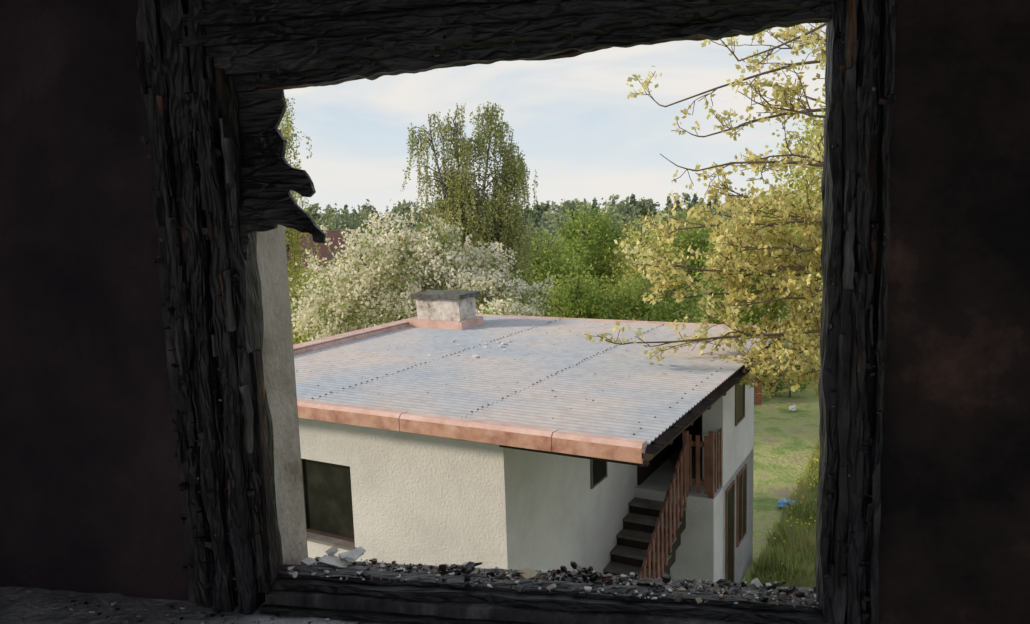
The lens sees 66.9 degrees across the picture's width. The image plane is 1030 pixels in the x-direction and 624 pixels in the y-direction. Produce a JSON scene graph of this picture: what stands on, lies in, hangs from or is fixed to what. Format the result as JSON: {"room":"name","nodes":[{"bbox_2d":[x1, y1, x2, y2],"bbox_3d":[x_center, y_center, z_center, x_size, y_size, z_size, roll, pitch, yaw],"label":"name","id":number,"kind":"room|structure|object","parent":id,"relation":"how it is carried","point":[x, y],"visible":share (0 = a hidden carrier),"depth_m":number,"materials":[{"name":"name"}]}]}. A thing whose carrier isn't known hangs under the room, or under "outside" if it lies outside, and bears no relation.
{"room":"burned house interior","nodes":[
{"label":"burned house interior","id":0,"kind":"room"},
{"bbox_2d":[257,225,307,566],"bbox_3d":[0.101,2.159,2.350,10.000,9.500,0.180,0,8,11],"label":"exterior wall section","id":1,"kind":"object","parent":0,"point":[279,381],"visible":0.02,"depth_m":2.24,"materials":[{"name":"paint"}]},
{"bbox_2d":[0,586,410,623],"bbox_3d":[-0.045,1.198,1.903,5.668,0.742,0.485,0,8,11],"label":"floor","id":2,"kind":"structure","parent":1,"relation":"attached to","point":[18,605],"depth_m":2.16,"materials":[{"name":"paint"}]},
{"bbox_2d":[65,546,815,623],"bbox_3d":[-0.223,0.754,2.123,2.078,0.102,0.400,0,8,11],"label":"rubble","id":3,"kind":"object","parent":2,"relation":"on","point":[579,574],"visible":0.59,"depth_m":2.15,"materials":[{"name":"grey stone"}]},
{"bbox_2d":[135,0,895,623],"bbox_3d":[-0.060,-0.021,1.931,1.811,1.714,0.146,0,8,11],"label":"window frame","id":4,"kind":"structure","parent":1,"relation":"attached to","point":[238,576],"depth_m":1.95,"materials":[{"name":"brown wood"}]},
{"bbox_2d":[250,349,277,583],"bbox_3d":[-0.680,0.424,2.120,0.014,0.649,0.044,0,8,11],"label":"raw edge","id":5,"kind":"object","parent":4,"relation":"attached to","point":[255,356],"visible":1,"depth_m":2.11,"materials":[{"name":"black wood"}]},
{"bbox_2d":[140,7,896,623],"bbox_3d":[-0.052,0.038,1.931,1.804,1.520,0.120,0,8,11],"label":"flakes","id":6,"kind":"object","parent":4,"relation":"attached to","point":[892,98],"visible":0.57,"depth_m":1.85,"materials":[{"name":"brown wood"}]},
{"bbox_2d":[179,0,860,93],"bbox_3d":[-0.022,-0.731,1.827,1.616,0.343,0.155,0,8,11],"label":"lintel beam","id":7,"kind":"structure","parent":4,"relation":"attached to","point":[249,38],"depth_m":1.83,"materials":[{"name":"brown wood"}]},
{"bbox_2d":[256,87,285,91],"bbox_3d":[-0.585,-0.576,1.996,0.230,0.021,0.027,0,8,11],"label":"bare splinter","id":8,"kind":"object","parent":7,"relation":"attached to","point":[274,88],"visible":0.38,"depth_m":1.99,"materials":[{"name":"brown wood"}]},
{"bbox_2d":[227,89,326,294],"bbox_3d":[-0.617,-0.348,2.012,0.286,0.602,0.084,0,8,11],"label":"charred wood remnant","id":9,"kind":"object","parent":7,"relation":"hanging from","point":[270,179],"visible":0.73,"depth_m":2.01,"materials":[{"name":"brown wood"}]},
{"bbox_2d":[262,558,827,623],"bbox_3d":[0.082,0.764,2.111,1.522,0.118,0.303,0,8,11],"label":"window sill","id":10,"kind":"structure","parent":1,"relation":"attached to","point":[385,600],"depth_m":2.04,"materials":[{"name":"black wood"}]},
{"bbox_2d":[0,0,1029,623],"bbox_3d":[-0.053,-0.289,1.917,6.113,2.245,0.081,0,8,11],"label":"interior wall","id":11,"kind":"structure","parent":0,"point":[91,477],"depth_m":2.02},
{"bbox_2d":[499,340,773,466],"bbox_3d":[-0.026,0.911,13.493,10.547,0.305,10.742,-2,8,0],"label":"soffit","id":12,"kind":"object","parent":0,"point":[645,463],"depth_m":8.97,"materials":[{"name":"brown wood"}]},
{"label":"outside","id":13,"kind":"structure","parent":0,"visible":0},
{"bbox_2d":[366,208,819,586],"bbox_3d":[-0.655,-19.731,189.042,600.000,4.272,420.000,-2,8,0],"label":"terrain","id":14,"kind":"structure","parent":13,"point":[784,439],"depth_m":22.93,"materials":[{"name":"green plant"}]},
{"bbox_2d":[278,98,319,306],"bbox_3d":[-7.722,-1.272,25.010,2.800,11.118,2.248,-2,8,0],"label":"birch","id":15,"kind":"object","parent":14,"relation":"on","point":[293,242],"visible":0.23,"depth_m":24.79,"materials":[{"name":"green plant"}]},
{"bbox_2d":[288,260,329,344],"bbox_3d":[-8.105,0.728,30.382,4.102,5.779,4.282,-2,8,0],"label":"broadleaf tree","id":16,"kind":"object","parent":14,"relation":"on","point":[295,341],"visible":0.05,"depth_m":29.79,"materials":[{"name":"green plant"}]},
{"bbox_2d":[288,230,361,333],"bbox_3d":[-14.052,-1.326,45.658,10.000,6.600,7.000,-2,8,0],"label":"house","id":17,"kind":"structure","parent":14,"relation":"on","point":[324,252],"depth_m":44.18,"materials":[{"name":"tile"}]},
{"bbox_2d":[288,193,559,342],"bbox_3d":[-2.864,0.424,23.429,8.701,7.838,4.551,0,8,16],"label":"flowering bush","id":18,"kind":"object","parent":14,"relation":"on","point":[399,270],"visible":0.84,"depth_m":22.57,"materials":[{"name":"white plant"}]},
{"bbox_2d":[400,101,544,287],"bbox_3d":[-1.454,-1.909,28.063,5.028,11.122,3.284,-1,8,7],"label":"birch","id":19,"kind":"object","parent":14,"relation":"on","point":[459,201],"visible":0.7,"depth_m":27.42,"materials":[{"name":"green plant"}]},
{"bbox_2d":[450,214,542,273],"bbox_3d":[-1.481,-2.525,52.018,6.861,8.079,6.978,-2,8,3],"label":"broadleaf tree","id":20,"kind":"object","parent":14,"relation":"on","point":[483,214],"visible":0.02,"depth_m":51.54,"materials":[{"name":"green plant"}]},
{"bbox_2d":[487,247,556,306],"bbox_3d":[-0.786,-0.396,36.489,5.530,5.884,5.392,-2,8,0],"label":"broadleaf tree","id":21,"kind":"object","parent":14,"relation":"on","point":[534,268],"visible":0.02,"depth_m":35.74,"materials":[{"name":"green plant"}]},
{"bbox_2d":[298,373,753,581],"bbox_3d":[-0.108,3.161,13.916,6.950,4.500,7.500,2,9,29],"label":"wall","id":22,"kind":"structure","parent":14,"relation":"on","point":[417,499],"depth_m":10.50,"materials":[{"name":"white paint"}]},
{"bbox_2d":[301,458,355,550],"bbox_3d":[-3.028,2.652,11.208,1.980,1.190,0.230,2,9,29],"label":"window","id":23,"kind":"structure","parent":22,"relation":"in","point":[326,486],"depth_m":11.09,"materials":[{"name":"glass"}]},
{"bbox_2d":[293,314,782,463],"bbox_3d":[-0.125,0.765,13.532,7.805,0.350,8.276,2,9,29],"label":"roof","id":24,"kind":"structure","parent":22,"relation":"on","point":[623,449],"depth_m":9.27,"materials":[{"name":"orange metal"}]},
{"bbox_2d":[409,290,482,329],"bbox_3d":[-1.493,-0.048,16.934,1.340,0.791,0.900,2,9,29],"label":"chimney","id":25,"kind":"object","parent":24,"relation":"on","point":[436,309],"visible":0.98,"depth_m":16.64,"materials":[{"name":"paint"}]},
{"bbox_2d":[294,315,772,447],"bbox_3d":[-0.013,0.728,13.468,7.580,0.058,8.150,2,9,29],"label":"corrugated roof","id":26,"kind":"structure","parent":24,"relation":"on","point":[630,395],"depth_m":11.87,"materials":[{"name":"grey metal"}]},
{"bbox_2d":[317,324,726,422],"bbox_3d":[0.119,0.706,13.357,8.379,0.045,8.971,-2,8,0],"label":"scraps","id":27,"kind":"object","parent":26,"relation":"on","point":[475,355],"depth_m":13.66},
{"bbox_2d":[310,319,759,434],"bbox_3d":[0.001,0.739,13.269,9.826,0.034,10.008,-2,8,0],"label":"screws","id":28,"kind":"object","parent":26,"relation":"in","point":[559,319],"depth_m":11.94,"materials":[{"name":"grey metal"}]},
{"bbox_2d":[642,336,788,460],"bbox_3d":[3.349,0.958,11.639,0.155,0.085,8.250,2,9,29],"label":"fascia board","id":29,"kind":"object","parent":24,"relation":"attached to","point":[651,451],"visible":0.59,"depth_m":9.52,"materials":[{"name":"brown wood"}]},
{"bbox_2d":[590,459,607,488],"bbox_3d":[1.277,2.184,11.992,0.050,0.910,0.610,2,9,29],"label":"window","id":30,"kind":"structure","parent":22,"relation":"in","point":[598,472],"depth_m":11.96,"materials":[{"name":"glass"}]},
{"bbox_2d":[637,415,701,484],"bbox_3d":[3.140,1.816,14.305,1.025,2.150,2.450,2,9,29],"label":"cladding","id":31,"kind":"object","parent":22,"relation":"attached to","point":[643,473],"visible":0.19,"depth_m":14.76,"materials":[{"name":"brown wood"}]},
{"bbox_2d":[725,376,746,581],"bbox_3d":[4.033,3.135,14.222,0.050,4.080,1.560,2,9,29],"label":"windows","id":32,"kind":"structure","parent":22,"relation":"in","point":[741,487],"depth_m":14.18,"materials":[{"name":"brown wood"}]},
{"bbox_2d":[510,223,600,316],"bbox_3d":[1.036,-0.931,37.325,5.609,6.606,5.476,-5,8,-23],"label":"broadleaf tree","id":33,"kind":"object","parent":14,"relation":"on","point":[559,268],"visible":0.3,"depth_m":36.37,"materials":[{"name":"green plant"}]},
{"bbox_2d":[294,187,822,270],"bbox_3d":[1.167,-13.993,132.404,305.414,14.743,137.580,-2,8,0],"label":"forest","id":34,"kind":"object","parent":14,"relation":"on","point":[543,217],"visible":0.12,"depth_m":150.78,"materials":[{"name":"green plant"}]},
{"bbox_2d":[532,258,626,319],"bbox_3d":[2.599,0.442,31.479,4.161,5.326,4.547,4,10,39],"label":"broadleaf tree","id":35,"kind":"object","parent":14,"relation":"on","point":[581,303],"visible":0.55,"depth_m":30.81,"materials":[{"name":"green plant"}]},
{"bbox_2d":[548,199,630,296],"bbox_3d":[3.759,-2.212,42.151,4.917,7.843,5.671,3,9,33],"label":"broadleaf tree","id":36,"kind":"object","parent":14,"relation":"on","point":[575,230],"visible":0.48,"depth_m":41.40,"materials":[{"name":"green plant"}]},
{"bbox_2d":[553,198,638,295],"bbox_3d":[6.082,-3.203,53.924,7.363,9.316,7.849,-5,8,-23],"label":"broadleaf tree","id":37,"kind":"object","parent":14,"relation":"on","point":[618,236],"visible":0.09,"depth_m":53.67,"materials":[{"name":"green plant"}]},
{"bbox_2d":[587,209,701,320],"bbox_3d":[6.442,-1.845,40.173,6.263,7.283,5.525,0,8,15],"label":"broadleaf tree","id":38,"kind":"object","parent":14,"relation":"on","point":[639,236],"visible":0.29,"depth_m":39.78,"materials":[{"name":"green plant"}]},
{"bbox_2d":[603,497,686,578],"bbox_3d":[1.548,4.600,11.703,0.922,2.240,4.020,2,9,29],"label":"staircase","id":39,"kind":"structure","parent":14,"relation":"on","point":[633,541],"depth_m":12.73,"materials":[{"name":"wood"}]},
{"bbox_2d":[638,428,721,578],"bbox_3d":[2.305,3.853,12.012,0.474,3.470,3.828,4,9,36],"label":"railing","id":40,"kind":"object","parent":39,"relation":"attached to","point":[684,462],"visible":0.82,"depth_m":12.71,"materials":[{"name":"brown wood"}]},
{"bbox_2d":[600,259,711,322],"bbox_3d":[5.714,0.434,30.933,4.446,5.241,4.274,5,10,41],"label":"broadleaf tree","id":41,"kind":"object","parent":14,"relation":"on","point":[663,313],"visible":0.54,"depth_m":30.32,"materials":[{"name":"green plant"}]},
{"bbox_2d":[643,188,725,322],"bbox_3d":[9.324,-2.704,42.976,6.525,8.101,6.086,3,9,31],"label":"broadleaf tree","id":42,"kind":"object","parent":14,"relation":"on","point":[699,238],"visible":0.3,"depth_m":41.94,"materials":[{"name":"green plant"}]},
{"bbox_2d":[583,23,827,398],"bbox_3d":[3.722,-0.218,12.173,5.500,11.607,2.906,-4,8,-13],"label":"maple tree","id":43,"kind":"object","parent":14,"relation":"on","point":[796,289],"visible":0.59,"depth_m":11.92,"materials":[{"name":"yellow plant"}]},
{"bbox_2d":[685,240,774,324],"bbox_3d":[9.428,-0.563,34.862,4.673,5.912,5.418,-2,8,0],"label":"broadleaf tree","id":44,"kind":"object","parent":14,"relation":"on","point":[722,310],"visible":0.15,"depth_m":34.02,"materials":[{"name":"green plant"}]},
{"bbox_2d":[754,368,761,404],"bbox_3d":[8.237,2.501,28.205,1.200,1.720,1.400,-2,8,0],"label":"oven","id":45,"kind":"object","parent":14,"relation":"on","point":[757,400],"visible":0.02,"depth_m":27.68,"materials":[{"name":"brick"}]},
{"bbox_2d":[708,187,818,334],"bbox_3d":[12.133,-1.865,37.263,6.163,8.313,6.098,-2,8,0],"label":"broadleaf tree","id":46,"kind":"object","parent":14,"relation":"on","point":[764,213],"visible":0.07,"depth_m":36.24,"materials":[{"name":"green plant"}]},
{"bbox_2d":[744,438,817,587],"bbox_3d":[9.749,3.768,22.485,2.479,0.447,20.994,2,8,28],"label":"meadow grass","id":47,"kind":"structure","parent":14,"relation":"on","point":[781,563],"depth_m":16.27,"materials":[{"name":"green plant"}]},
{"bbox_2d":[762,360,811,396],"bbox_3d":[9.934,2.444,28.689,2.198,1.594,1.565,-2,8,0],"label":"shrub","id":48,"kind":"object","parent":14,"relation":"on","point":[803,386],"visible":0.28,"depth_m":28.30,"materials":[{"name":"green plant"}]},
{"bbox_2d":[777,499,796,508],"bbox_3d":[6.387,4.504,18.377,0.509,0.244,0.333,-4,8,-17],"label":"plastic bag","id":49,"kind":"object","parent":14,"relation":"on","point":[780,501],"visible":0.68,"depth_m":18.29,"materials":[{"name":"blue plastic"}]},
{"bbox_2d":[759,88,824,308],"bbox_3d":[12.393,-2.362,27.959,7.106,11.169,6.318,2,9,29],"label":"broadleaf tree","id":50,"kind":"object","parent":14,"relation":"on","point":[808,138],"visible":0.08,"depth_m":27.99,"materials":[{"name":"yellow plant"}]},
{"bbox_2d":[789,405,796,410],"bbox_3d":[9.515,3.286,26.699,0.271,0.191,0.271,-2,8,0],"label":"plastic bag","id":51,"kind":"object","parent":14,"relation":"on","point":[791,408],"visible":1,"depth_m":26.62,"materials":[{"name":"white plastic"}]},
{"bbox_2d":[777,251,821,356],"bbox_3d":[14.320,-0.836,34.888,5.675,6.584,5.373,-2,8,0],"label":"broadleaf tree","id":52,"kind":"object","parent":14,"relation":"on","point":[816,301],"visible":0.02,"depth_m":35.15,"materials":[{"name":"green plant"}]}
]}

